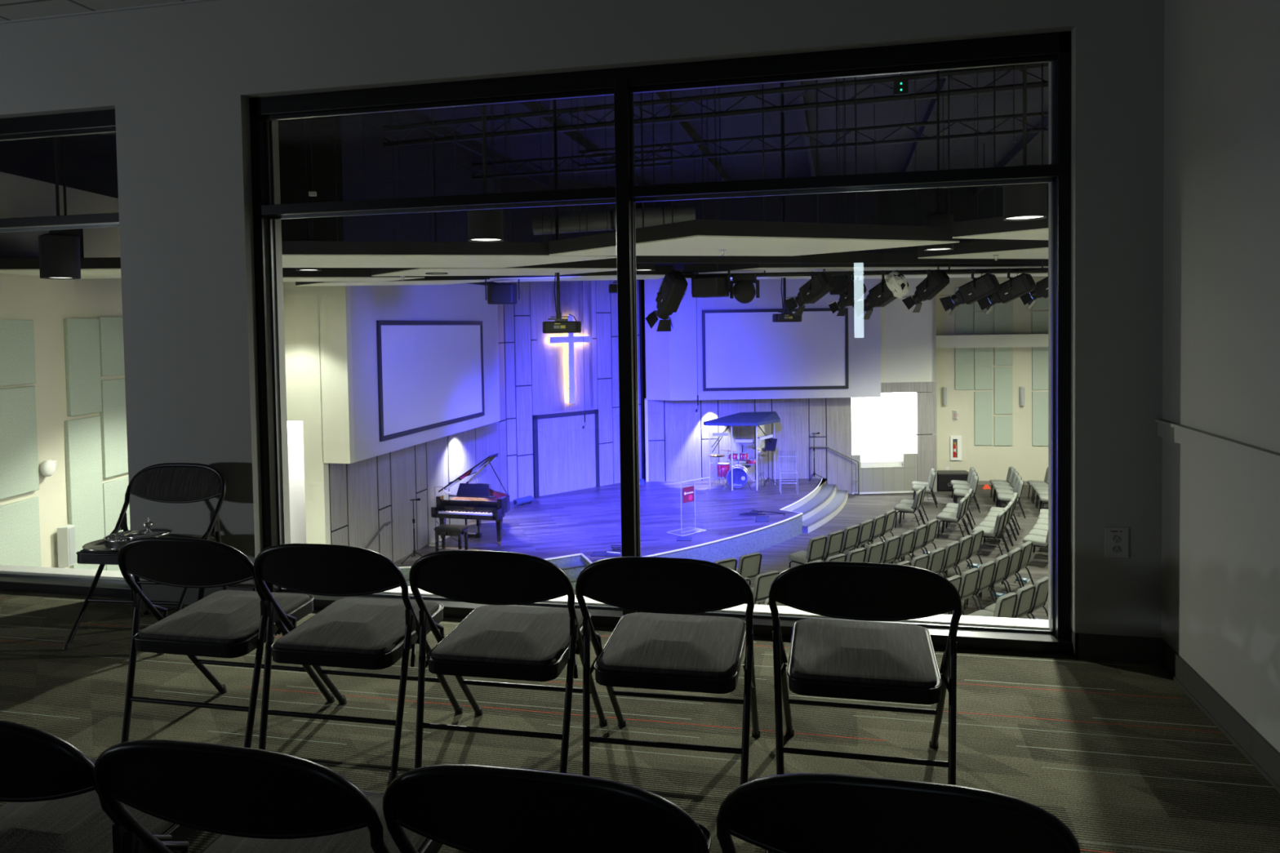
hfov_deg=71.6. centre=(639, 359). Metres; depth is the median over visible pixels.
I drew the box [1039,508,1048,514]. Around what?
padded chair
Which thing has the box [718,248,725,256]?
sprinkler head
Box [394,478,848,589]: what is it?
stage
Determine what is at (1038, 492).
padded chair
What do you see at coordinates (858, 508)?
floor
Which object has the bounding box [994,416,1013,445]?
acoustic panel
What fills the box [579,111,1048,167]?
truss
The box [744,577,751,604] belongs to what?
padded chair
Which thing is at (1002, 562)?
padded chair
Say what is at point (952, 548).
padded chair
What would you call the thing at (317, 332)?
wall
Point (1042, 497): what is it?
padded chair
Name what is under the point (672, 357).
wall
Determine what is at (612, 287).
loudspeaker
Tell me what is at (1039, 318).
acoustic panel
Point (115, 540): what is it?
tray
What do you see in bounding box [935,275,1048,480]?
wall
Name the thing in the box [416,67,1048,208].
ceiling
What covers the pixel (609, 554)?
pocket
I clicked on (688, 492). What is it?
lectern
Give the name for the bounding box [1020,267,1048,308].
stage light
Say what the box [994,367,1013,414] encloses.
acoustic panel
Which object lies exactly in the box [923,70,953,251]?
pendant lamp
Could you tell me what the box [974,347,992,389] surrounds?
acoustic panel
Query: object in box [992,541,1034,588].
padded chair
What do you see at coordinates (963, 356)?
acoustic panel
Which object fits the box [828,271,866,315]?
stage light
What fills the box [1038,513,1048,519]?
padded chair
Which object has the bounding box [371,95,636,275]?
ceiling panel
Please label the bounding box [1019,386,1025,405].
wall speaker
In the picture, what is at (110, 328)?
acoustic panel
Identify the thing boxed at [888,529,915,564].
padded chair
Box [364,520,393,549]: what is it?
handrail
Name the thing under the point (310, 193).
pendant lamp
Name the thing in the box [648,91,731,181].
beam
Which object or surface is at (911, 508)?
padded chair
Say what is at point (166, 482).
folding chair
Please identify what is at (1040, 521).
padded chair
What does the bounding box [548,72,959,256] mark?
ceiling panel
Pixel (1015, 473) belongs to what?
padded chair
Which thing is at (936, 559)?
padded chair
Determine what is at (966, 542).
padded chair
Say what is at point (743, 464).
stool
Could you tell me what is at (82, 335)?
acoustic panel
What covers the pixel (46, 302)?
wall
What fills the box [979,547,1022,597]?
padded chair
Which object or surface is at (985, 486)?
sign
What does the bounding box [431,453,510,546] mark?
grand piano
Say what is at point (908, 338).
wall
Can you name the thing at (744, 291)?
light
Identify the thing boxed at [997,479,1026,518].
padded chair
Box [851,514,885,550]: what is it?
padded chair
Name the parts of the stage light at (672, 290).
barn door, barn door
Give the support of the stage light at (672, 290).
hanging from the bar
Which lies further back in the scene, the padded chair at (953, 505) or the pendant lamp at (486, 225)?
the padded chair at (953, 505)
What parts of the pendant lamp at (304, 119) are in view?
stem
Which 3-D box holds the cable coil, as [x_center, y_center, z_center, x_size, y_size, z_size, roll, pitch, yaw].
[-0.474,3.752,17.544,0.293,0.118,0.254,0,2,21]
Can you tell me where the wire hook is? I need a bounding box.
[1012,64,1016,142]
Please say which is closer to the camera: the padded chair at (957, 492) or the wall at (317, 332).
the wall at (317, 332)
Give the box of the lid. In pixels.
[124,517,172,538]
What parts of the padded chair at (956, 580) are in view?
backrest, frame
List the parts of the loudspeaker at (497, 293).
hanger rod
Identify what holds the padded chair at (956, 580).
on the floor at (858, 508)
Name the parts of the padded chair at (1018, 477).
seat, backrest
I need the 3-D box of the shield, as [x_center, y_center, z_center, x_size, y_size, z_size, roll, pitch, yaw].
[2.863,2.520,24.558,2.008,1.980,1.831,0,2,13]
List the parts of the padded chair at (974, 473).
seat, backrest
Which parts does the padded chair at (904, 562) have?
backrest, frame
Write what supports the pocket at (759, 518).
on the stage
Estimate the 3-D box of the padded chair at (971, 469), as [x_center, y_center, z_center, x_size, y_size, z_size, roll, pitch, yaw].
[8.926,3.446,24.465,0.650,0.897,0.522,0,2,15]
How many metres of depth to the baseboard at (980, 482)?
26.75 m
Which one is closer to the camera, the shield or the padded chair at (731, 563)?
the padded chair at (731, 563)
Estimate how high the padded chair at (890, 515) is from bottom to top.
0.897 m
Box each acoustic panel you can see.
[0,320,35,386]
[0,386,39,499]
[0,497,41,567]
[63,318,102,416]
[64,416,106,570]
[97,316,124,376]
[99,377,128,478]
[102,476,130,571]
[955,287,973,333]
[955,347,973,389]
[973,301,993,310]
[973,311,993,333]
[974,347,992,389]
[974,391,992,445]
[993,300,1013,333]
[994,346,1013,365]
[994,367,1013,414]
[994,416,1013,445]
[1031,297,1048,309]
[1031,311,1048,333]
[1031,346,1048,389]
[1031,391,1048,445]
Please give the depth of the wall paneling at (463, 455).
17.58 m
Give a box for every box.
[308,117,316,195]
[639,479,644,484]
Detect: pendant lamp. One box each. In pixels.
[38,137,80,279]
[48,136,84,257]
[295,118,321,271]
[425,108,448,274]
[467,104,503,242]
[635,93,654,271]
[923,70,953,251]
[983,142,984,239]
[1003,63,1046,221]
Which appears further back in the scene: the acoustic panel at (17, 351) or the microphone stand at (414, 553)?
the microphone stand at (414, 553)
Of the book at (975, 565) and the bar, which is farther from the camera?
the book at (975, 565)
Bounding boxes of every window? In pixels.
[0,109,130,598]
[248,31,1072,655]
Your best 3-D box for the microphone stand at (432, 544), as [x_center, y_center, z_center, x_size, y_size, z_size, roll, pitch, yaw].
[-4.040,3.232,18.299,0.674,1.217,0.308,-1,2,7]
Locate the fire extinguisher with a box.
[953,442,956,457]
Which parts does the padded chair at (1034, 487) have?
seat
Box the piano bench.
[434,524,468,551]
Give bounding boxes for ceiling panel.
[0,257,120,278]
[281,97,616,267]
[282,111,424,281]
[295,111,505,286]
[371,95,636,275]
[489,97,672,282]
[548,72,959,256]
[674,77,1048,279]
[684,63,1048,273]
[917,70,1048,258]
[951,67,1048,239]
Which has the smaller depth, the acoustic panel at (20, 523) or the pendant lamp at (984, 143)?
the acoustic panel at (20, 523)
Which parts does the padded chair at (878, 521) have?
backrest, frame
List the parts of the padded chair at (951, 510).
seat, frame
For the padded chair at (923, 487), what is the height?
0.897 m
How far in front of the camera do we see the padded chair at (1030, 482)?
24.16 m
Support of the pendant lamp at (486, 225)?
hanging from the ceiling at (889, 157)
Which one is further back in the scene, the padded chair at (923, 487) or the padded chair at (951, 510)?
the padded chair at (923, 487)
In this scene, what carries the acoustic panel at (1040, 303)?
attached to the wall at (993, 462)
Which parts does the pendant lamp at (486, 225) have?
stem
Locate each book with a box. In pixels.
[967,563,981,568]
[990,591,1006,597]
[1015,577,1030,582]
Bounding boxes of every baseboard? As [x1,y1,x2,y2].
[130,584,1161,663]
[977,480,1028,484]
[1158,638,1279,793]
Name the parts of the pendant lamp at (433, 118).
stem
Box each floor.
[0,591,1279,852]
[573,463,1048,619]
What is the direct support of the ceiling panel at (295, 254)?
hanging from the ceiling at (889, 157)
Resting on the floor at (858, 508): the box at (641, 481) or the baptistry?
the baptistry
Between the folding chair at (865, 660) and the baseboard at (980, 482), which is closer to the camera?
the folding chair at (865, 660)
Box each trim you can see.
[0,0,216,24]
[0,564,1049,630]
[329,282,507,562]
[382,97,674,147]
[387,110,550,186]
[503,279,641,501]
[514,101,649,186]
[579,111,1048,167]
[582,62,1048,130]
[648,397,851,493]
[794,80,816,176]
[880,382,937,492]
[973,115,1048,195]
[1155,418,1279,479]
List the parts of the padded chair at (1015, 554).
backrest, frame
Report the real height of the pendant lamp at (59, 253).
3.520 m
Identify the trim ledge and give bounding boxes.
[936,333,1048,347]
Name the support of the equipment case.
on the floor at (858, 508)
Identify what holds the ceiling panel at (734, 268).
hanging from the ceiling at (889, 157)
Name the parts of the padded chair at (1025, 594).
seat, backrest, frame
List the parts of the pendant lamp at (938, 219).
stem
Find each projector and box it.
[542,99,581,333]
[772,82,801,322]
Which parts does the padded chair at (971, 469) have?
seat, backrest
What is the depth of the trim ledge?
26.07 m
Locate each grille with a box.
[68,527,75,564]
[944,387,946,404]
[1022,387,1024,404]
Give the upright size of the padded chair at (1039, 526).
0.897 m
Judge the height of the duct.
2.748 m
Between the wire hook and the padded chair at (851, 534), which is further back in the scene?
the padded chair at (851, 534)
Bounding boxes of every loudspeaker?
[484,102,519,304]
[608,280,617,293]
[691,87,730,297]
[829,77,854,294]
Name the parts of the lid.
knob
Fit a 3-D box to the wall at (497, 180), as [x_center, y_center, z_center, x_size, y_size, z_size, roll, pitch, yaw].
[-4.414,-0.142,18.759,0.120,8.900,8.099,0,2,13]
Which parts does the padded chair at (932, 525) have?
backrest, frame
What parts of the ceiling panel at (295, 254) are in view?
panel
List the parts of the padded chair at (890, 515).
backrest, frame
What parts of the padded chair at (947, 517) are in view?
leg, seat, backrest, frame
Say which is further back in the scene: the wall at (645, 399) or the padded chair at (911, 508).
the wall at (645, 399)
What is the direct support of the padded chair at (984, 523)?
on the floor at (858, 508)
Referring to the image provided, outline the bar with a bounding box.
[635,62,1048,278]
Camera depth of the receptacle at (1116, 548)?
4.15 m
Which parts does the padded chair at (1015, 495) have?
seat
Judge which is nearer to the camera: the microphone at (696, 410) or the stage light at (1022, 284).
the stage light at (1022, 284)
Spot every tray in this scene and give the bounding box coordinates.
[81,538,119,552]
[103,528,165,549]
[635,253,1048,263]
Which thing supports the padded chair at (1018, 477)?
on the floor at (858, 508)
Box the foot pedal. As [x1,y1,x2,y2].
[738,510,785,515]
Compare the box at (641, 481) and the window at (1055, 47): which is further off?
the box at (641, 481)
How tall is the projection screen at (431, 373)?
2.120 m
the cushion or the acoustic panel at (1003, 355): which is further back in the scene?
the acoustic panel at (1003, 355)
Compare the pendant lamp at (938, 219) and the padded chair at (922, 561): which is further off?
the padded chair at (922, 561)
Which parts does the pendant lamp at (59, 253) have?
stem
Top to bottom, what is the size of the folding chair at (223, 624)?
0.848 m
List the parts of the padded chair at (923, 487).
seat, frame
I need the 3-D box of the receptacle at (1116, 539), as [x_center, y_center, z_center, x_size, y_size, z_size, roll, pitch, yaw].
[2.228,0.841,4.146,0.035,0.034,0.002,0,2,13]
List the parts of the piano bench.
leg, leg, leg, leg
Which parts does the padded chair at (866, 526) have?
seat, backrest, frame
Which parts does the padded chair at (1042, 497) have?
seat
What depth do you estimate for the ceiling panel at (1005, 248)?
9.65 m
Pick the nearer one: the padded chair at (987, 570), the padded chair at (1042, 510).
the padded chair at (987, 570)
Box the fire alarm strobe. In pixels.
[951,410,959,418]
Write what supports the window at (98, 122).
in the wall at (180, 81)
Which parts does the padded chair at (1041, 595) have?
seat, backrest, frame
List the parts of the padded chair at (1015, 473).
seat, backrest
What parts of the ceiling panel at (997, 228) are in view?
panel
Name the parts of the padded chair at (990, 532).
seat, backrest, frame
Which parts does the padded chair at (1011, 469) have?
seat, backrest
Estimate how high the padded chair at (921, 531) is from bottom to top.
0.897 m
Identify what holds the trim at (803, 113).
attached to the wall at (672, 357)
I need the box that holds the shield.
[703,411,780,490]
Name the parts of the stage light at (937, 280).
barn door, barn door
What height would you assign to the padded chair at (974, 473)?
0.897 m
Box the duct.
[532,92,695,235]
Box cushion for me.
[434,524,468,532]
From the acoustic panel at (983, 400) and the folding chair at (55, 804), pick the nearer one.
the folding chair at (55, 804)
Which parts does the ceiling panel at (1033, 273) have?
panel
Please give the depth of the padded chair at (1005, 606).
13.03 m
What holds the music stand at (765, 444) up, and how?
on the stage
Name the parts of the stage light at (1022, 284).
barn door, barn door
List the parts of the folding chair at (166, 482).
leg, seat, frame, backrest, leg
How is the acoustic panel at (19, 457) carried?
attached to the wall at (46, 302)
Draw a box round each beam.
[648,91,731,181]
[897,69,955,191]
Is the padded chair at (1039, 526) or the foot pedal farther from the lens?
the foot pedal
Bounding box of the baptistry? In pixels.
[851,453,917,494]
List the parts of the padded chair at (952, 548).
seat, backrest, frame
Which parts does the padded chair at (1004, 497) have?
seat, backrest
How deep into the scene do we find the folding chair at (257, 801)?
1.67 m
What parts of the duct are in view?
hanger rod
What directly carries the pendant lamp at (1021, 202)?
hanging from the ceiling at (889, 157)
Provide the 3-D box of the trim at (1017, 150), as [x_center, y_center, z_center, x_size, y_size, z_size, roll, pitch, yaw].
[7.641,-4.577,15.955,0.100,0.220,25.200,0,2,13]
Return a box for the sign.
[981,484,991,488]
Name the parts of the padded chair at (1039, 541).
seat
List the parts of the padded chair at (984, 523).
seat, backrest, frame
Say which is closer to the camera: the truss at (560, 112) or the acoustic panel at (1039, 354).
the truss at (560, 112)
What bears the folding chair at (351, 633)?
on the floor at (1117, 752)
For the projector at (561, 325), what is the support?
hanging from the ceiling at (889, 157)
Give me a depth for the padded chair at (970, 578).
14.34 m
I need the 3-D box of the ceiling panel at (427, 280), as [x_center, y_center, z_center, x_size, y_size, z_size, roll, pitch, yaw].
[-3.676,-2.797,13.678,3.547,3.260,1.107,-1,2,0]
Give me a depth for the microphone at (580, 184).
21.82 m
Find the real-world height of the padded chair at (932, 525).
0.897 m
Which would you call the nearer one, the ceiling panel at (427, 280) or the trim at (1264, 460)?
the trim at (1264, 460)
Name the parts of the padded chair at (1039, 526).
seat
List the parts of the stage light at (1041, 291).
barn door, barn door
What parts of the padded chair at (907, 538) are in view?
seat, backrest, frame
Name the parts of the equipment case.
lid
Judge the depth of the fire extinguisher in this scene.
26.78 m
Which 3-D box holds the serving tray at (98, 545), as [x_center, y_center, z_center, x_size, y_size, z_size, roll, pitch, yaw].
[-2.711,0.962,4.603,0.312,0.022,0.312,0,2,13]
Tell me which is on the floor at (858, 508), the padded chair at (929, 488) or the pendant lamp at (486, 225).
the padded chair at (929, 488)
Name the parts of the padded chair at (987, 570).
seat, backrest, frame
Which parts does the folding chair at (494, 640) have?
leg, frame, seat, leg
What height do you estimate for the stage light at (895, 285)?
0.652 m
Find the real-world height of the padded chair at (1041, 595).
0.897 m
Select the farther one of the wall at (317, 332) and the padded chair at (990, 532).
the padded chair at (990, 532)
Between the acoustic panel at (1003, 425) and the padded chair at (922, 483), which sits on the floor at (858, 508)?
the padded chair at (922, 483)
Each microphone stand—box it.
[400,497,422,564]
[428,486,457,546]
[808,431,826,480]
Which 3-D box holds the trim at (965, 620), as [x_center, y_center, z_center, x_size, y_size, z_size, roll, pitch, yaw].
[1.612,1.556,4.622,16.900,0.414,0.200,0,2,13]
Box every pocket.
[590,551,607,556]
[605,551,620,556]
[676,537,692,541]
[755,515,769,522]
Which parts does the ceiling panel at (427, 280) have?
panel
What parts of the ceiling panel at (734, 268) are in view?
panel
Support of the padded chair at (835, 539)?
on the floor at (858, 508)
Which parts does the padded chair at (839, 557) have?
frame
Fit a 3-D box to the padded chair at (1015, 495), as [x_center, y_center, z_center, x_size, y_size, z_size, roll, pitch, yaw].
[8.540,3.582,20.763,0.650,0.897,0.522,0,2,26]
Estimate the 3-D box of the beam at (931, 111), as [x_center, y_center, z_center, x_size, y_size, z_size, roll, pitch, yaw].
[5.396,-4.559,16.458,0.100,0.220,25.200,0,2,13]
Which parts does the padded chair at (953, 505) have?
seat, frame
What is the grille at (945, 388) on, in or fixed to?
attached to the wall speaker at (944, 388)
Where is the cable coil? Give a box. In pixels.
[606,545,621,553]
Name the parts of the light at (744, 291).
arm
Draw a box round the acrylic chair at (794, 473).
[777,452,797,493]
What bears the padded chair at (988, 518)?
on the floor at (858, 508)
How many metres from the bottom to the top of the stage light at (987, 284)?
0.611 m
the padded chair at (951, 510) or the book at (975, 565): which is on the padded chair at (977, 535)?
the book at (975, 565)
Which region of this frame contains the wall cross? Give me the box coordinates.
[549,315,591,404]
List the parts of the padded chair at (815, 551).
leg, seat, backrest, frame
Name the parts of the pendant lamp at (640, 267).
stem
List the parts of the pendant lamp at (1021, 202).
stem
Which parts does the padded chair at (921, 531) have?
backrest, frame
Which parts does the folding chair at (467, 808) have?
seat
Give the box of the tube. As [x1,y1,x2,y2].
[512,495,533,506]
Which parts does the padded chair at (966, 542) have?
backrest, frame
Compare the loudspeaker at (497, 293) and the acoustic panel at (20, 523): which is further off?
the loudspeaker at (497, 293)
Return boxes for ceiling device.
[893,73,908,95]
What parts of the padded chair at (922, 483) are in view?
seat, backrest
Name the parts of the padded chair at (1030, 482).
seat, backrest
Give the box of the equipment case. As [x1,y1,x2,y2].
[937,470,968,491]
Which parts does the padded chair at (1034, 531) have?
seat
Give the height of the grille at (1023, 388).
0.520 m
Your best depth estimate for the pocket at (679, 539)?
18.48 m
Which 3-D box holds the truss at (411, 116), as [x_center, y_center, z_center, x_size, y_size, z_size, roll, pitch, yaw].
[-3.580,-4.489,18.471,0.100,0.220,25.200,0,2,13]
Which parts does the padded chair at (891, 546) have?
seat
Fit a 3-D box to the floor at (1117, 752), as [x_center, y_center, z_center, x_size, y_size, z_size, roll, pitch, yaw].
[-2.720,1.688,2.315,9.453,0.250,6.200,0,2,13]
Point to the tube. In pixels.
(527, 500)
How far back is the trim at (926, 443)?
25.67 m
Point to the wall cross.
(571, 339)
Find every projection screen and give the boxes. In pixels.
[376,320,484,441]
[702,307,848,391]
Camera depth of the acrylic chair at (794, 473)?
23.67 m
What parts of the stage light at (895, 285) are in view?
barn door, barn door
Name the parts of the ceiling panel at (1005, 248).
panel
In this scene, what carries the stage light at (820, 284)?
hanging from the bar
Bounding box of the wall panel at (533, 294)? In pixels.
[529,280,597,415]
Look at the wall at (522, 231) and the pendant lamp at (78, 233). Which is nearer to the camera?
the pendant lamp at (78, 233)
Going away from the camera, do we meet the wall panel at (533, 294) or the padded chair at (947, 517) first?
the padded chair at (947, 517)
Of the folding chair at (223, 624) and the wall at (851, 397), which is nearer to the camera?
the folding chair at (223, 624)
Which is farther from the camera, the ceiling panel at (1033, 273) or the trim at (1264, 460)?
the ceiling panel at (1033, 273)
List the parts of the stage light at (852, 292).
barn door, barn door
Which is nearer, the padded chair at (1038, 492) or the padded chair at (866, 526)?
the padded chair at (866, 526)
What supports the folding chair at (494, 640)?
on the floor at (1117, 752)
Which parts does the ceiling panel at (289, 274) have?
panel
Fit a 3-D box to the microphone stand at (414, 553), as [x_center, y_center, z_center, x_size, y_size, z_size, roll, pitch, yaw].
[-4.280,3.281,17.086,0.497,1.219,0.570,-1,2,7]
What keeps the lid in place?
on the tray at (115, 540)
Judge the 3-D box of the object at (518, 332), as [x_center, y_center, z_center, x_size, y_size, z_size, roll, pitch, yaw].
[-1.715,0.906,24.282,4.618,6.310,0.022,-3,3,-42]
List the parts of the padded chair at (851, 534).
seat, backrest, frame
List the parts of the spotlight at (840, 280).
hanger rod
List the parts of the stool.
seat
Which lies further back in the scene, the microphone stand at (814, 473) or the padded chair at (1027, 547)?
the microphone stand at (814, 473)
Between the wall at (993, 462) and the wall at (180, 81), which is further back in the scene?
the wall at (993, 462)
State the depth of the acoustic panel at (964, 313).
26.62 m
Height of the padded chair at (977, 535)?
0.897 m
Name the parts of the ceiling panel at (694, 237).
panel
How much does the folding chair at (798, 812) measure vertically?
0.848 m
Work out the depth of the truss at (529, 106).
17.62 m
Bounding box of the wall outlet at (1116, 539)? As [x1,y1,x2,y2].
[1104,527,1128,558]
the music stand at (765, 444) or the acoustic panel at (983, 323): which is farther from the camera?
the acoustic panel at (983, 323)
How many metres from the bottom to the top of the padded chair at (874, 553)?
0.897 m
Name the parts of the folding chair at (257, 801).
leg, seat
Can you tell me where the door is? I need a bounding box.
[533,408,599,497]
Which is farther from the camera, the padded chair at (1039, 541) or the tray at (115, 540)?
the padded chair at (1039, 541)
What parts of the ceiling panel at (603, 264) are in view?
panel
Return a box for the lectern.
[665,476,709,536]
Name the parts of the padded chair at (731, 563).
backrest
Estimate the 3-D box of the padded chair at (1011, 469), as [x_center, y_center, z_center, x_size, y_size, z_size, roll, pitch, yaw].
[10.005,3.429,24.450,0.650,0.897,0.522,0,2,14]
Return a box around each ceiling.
[0,0,188,21]
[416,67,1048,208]
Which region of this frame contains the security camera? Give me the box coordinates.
[39,459,56,476]
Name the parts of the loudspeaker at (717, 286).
hanger rod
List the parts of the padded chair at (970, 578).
seat, backrest, frame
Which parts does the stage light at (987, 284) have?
barn door, barn door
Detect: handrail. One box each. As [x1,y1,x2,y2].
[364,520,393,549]
[809,446,859,494]
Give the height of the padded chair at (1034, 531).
0.897 m
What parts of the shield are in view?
post, post, post, post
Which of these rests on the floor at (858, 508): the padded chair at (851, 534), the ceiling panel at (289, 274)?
the padded chair at (851, 534)
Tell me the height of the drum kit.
1.155 m
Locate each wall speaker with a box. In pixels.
[56,524,75,567]
[942,386,946,405]
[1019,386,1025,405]
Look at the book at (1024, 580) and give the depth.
16.06 m
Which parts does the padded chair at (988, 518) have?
seat, frame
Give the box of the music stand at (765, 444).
[759,438,777,486]
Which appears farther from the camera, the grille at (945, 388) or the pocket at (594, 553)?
the grille at (945, 388)
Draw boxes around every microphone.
[580,183,585,428]
[693,154,698,412]
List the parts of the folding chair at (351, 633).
leg, frame, seat, leg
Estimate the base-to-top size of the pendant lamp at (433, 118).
3.270 m
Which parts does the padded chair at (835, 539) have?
seat, backrest, frame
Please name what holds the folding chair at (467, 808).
on the floor at (1117, 752)
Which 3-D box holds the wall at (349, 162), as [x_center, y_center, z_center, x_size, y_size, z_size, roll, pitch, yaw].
[-4.863,-1.476,17.896,1.579,6.160,6.630,0,2,13]
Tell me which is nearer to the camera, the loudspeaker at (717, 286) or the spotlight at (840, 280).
the loudspeaker at (717, 286)
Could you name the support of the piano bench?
on the stage
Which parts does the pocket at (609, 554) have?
lid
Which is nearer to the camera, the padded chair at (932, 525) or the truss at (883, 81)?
the truss at (883, 81)
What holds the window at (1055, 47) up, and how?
in the wall at (180, 81)
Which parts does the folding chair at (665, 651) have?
leg, frame, seat, leg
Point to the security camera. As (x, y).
(47, 468)
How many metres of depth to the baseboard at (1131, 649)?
4.18 m
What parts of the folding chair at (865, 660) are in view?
leg, seat, frame, leg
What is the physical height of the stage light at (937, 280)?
0.602 m
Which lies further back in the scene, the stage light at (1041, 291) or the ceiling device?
the ceiling device
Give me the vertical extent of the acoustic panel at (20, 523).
0.970 m
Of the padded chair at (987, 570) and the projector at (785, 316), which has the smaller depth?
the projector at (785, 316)
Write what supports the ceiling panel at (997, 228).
hanging from the ceiling at (889, 157)
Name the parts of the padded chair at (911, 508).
leg, seat, backrest, frame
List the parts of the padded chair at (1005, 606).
seat, backrest, frame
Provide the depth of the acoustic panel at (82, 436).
10.22 m
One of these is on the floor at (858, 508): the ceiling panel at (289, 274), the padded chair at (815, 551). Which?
the padded chair at (815, 551)
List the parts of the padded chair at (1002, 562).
seat, backrest, frame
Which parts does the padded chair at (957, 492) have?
seat, backrest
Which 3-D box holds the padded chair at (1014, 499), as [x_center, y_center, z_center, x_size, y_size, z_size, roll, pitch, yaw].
[8.282,3.604,20.258,0.650,0.897,0.522,0,2,28]
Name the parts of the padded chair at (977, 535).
backrest, frame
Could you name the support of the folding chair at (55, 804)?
on the floor at (1117, 752)
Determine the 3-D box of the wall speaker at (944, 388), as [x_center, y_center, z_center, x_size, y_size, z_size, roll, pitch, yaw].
[9.193,1.110,26.744,0.133,0.555,0.165,-1,2,7]
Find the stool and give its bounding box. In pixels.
[738,463,753,481]
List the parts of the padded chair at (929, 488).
seat, backrest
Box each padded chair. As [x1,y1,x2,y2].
[714,557,737,571]
[736,552,764,602]
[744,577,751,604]
[751,570,779,604]
[764,597,787,606]
[787,535,826,568]
[804,560,823,564]
[806,529,844,559]
[823,524,859,561]
[826,553,846,561]
[845,541,884,563]
[846,547,866,562]
[848,519,873,551]
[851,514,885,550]
[862,509,896,547]
[880,535,900,564]
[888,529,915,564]
[890,524,927,564]
[893,489,924,528]
[896,560,911,566]
[898,485,928,524]
[902,519,938,561]
[911,468,937,502]
[911,471,937,507]
[911,554,929,569]
[927,547,946,576]
[936,497,968,537]
[941,493,973,535]
[941,541,959,578]
[941,574,961,614]
[943,535,973,577]
[945,488,975,528]
[945,528,983,575]
[947,568,980,615]
[950,560,995,613]
[951,466,975,501]
[952,471,979,506]
[953,475,980,512]
[965,554,1009,605]
[967,592,1017,617]
[972,511,1008,555]
[977,506,1013,551]
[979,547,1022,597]
[982,501,1016,545]
[984,584,1035,618]
[986,497,1019,539]
[989,466,1015,501]
[989,492,1020,534]
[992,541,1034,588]
[993,471,1020,506]
[995,475,1022,507]
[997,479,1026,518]
[1022,531,1048,557]
[1026,466,1048,502]
[1028,528,1048,557]
[1029,576,1048,619]
[1031,484,1048,506]
[1032,524,1048,551]
[1035,489,1048,512]
[1035,518,1048,524]
[1038,494,1048,509]
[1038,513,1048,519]
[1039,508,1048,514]
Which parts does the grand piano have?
leg, lid, leg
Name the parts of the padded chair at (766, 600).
backrest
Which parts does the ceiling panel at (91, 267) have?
panel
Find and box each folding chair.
[0,720,196,852]
[62,462,227,654]
[93,739,443,852]
[117,537,334,747]
[253,543,462,782]
[382,764,711,852]
[408,550,607,773]
[575,556,760,785]
[716,773,1080,852]
[768,561,961,785]
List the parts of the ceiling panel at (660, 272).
panel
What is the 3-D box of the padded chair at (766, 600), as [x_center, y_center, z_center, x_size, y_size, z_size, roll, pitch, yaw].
[1.931,3.950,13.326,0.522,0.897,0.650,-2,2,-32]
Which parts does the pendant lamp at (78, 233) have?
stem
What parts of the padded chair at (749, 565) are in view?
seat, backrest, frame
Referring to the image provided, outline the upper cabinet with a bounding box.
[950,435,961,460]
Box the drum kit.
[707,442,769,489]
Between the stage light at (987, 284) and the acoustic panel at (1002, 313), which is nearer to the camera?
the stage light at (987, 284)
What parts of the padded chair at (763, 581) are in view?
seat, backrest, frame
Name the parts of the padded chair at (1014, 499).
seat, frame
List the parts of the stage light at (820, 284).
barn door, barn door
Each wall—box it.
[0,0,1164,637]
[0,132,128,568]
[278,111,500,462]
[283,281,355,544]
[287,421,306,543]
[328,169,506,561]
[500,172,639,497]
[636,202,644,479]
[644,183,880,400]
[644,398,648,481]
[647,397,852,494]
[851,391,915,466]
[880,186,1048,253]
[880,278,936,435]
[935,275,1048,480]
[1161,0,1279,752]
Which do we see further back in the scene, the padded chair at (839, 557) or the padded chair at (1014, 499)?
the padded chair at (1014, 499)
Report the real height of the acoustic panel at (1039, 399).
1.627 m
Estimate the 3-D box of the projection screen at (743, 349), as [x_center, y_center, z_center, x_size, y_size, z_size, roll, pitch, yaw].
[3.800,-0.269,24.899,4.100,2.270,0.051,-1,2,-1]
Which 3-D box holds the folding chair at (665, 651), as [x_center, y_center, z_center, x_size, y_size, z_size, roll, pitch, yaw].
[0.127,1.067,3.223,0.612,0.848,0.604,0,2,12]
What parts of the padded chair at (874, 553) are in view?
backrest, frame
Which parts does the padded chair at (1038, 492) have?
seat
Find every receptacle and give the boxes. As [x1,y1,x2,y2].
[1112,535,1120,542]
[1112,545,1120,552]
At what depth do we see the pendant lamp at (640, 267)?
11.28 m
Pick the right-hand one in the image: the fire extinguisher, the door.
the fire extinguisher
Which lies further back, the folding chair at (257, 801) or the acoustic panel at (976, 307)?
the acoustic panel at (976, 307)
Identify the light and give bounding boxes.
[645,267,688,331]
[729,273,759,303]
[783,268,835,315]
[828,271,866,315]
[852,270,909,319]
[902,266,949,312]
[939,268,999,315]
[977,267,1035,314]
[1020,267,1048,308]
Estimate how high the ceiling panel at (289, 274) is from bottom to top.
3.260 m
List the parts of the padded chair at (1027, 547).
backrest, frame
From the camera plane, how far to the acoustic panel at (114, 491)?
10.73 m

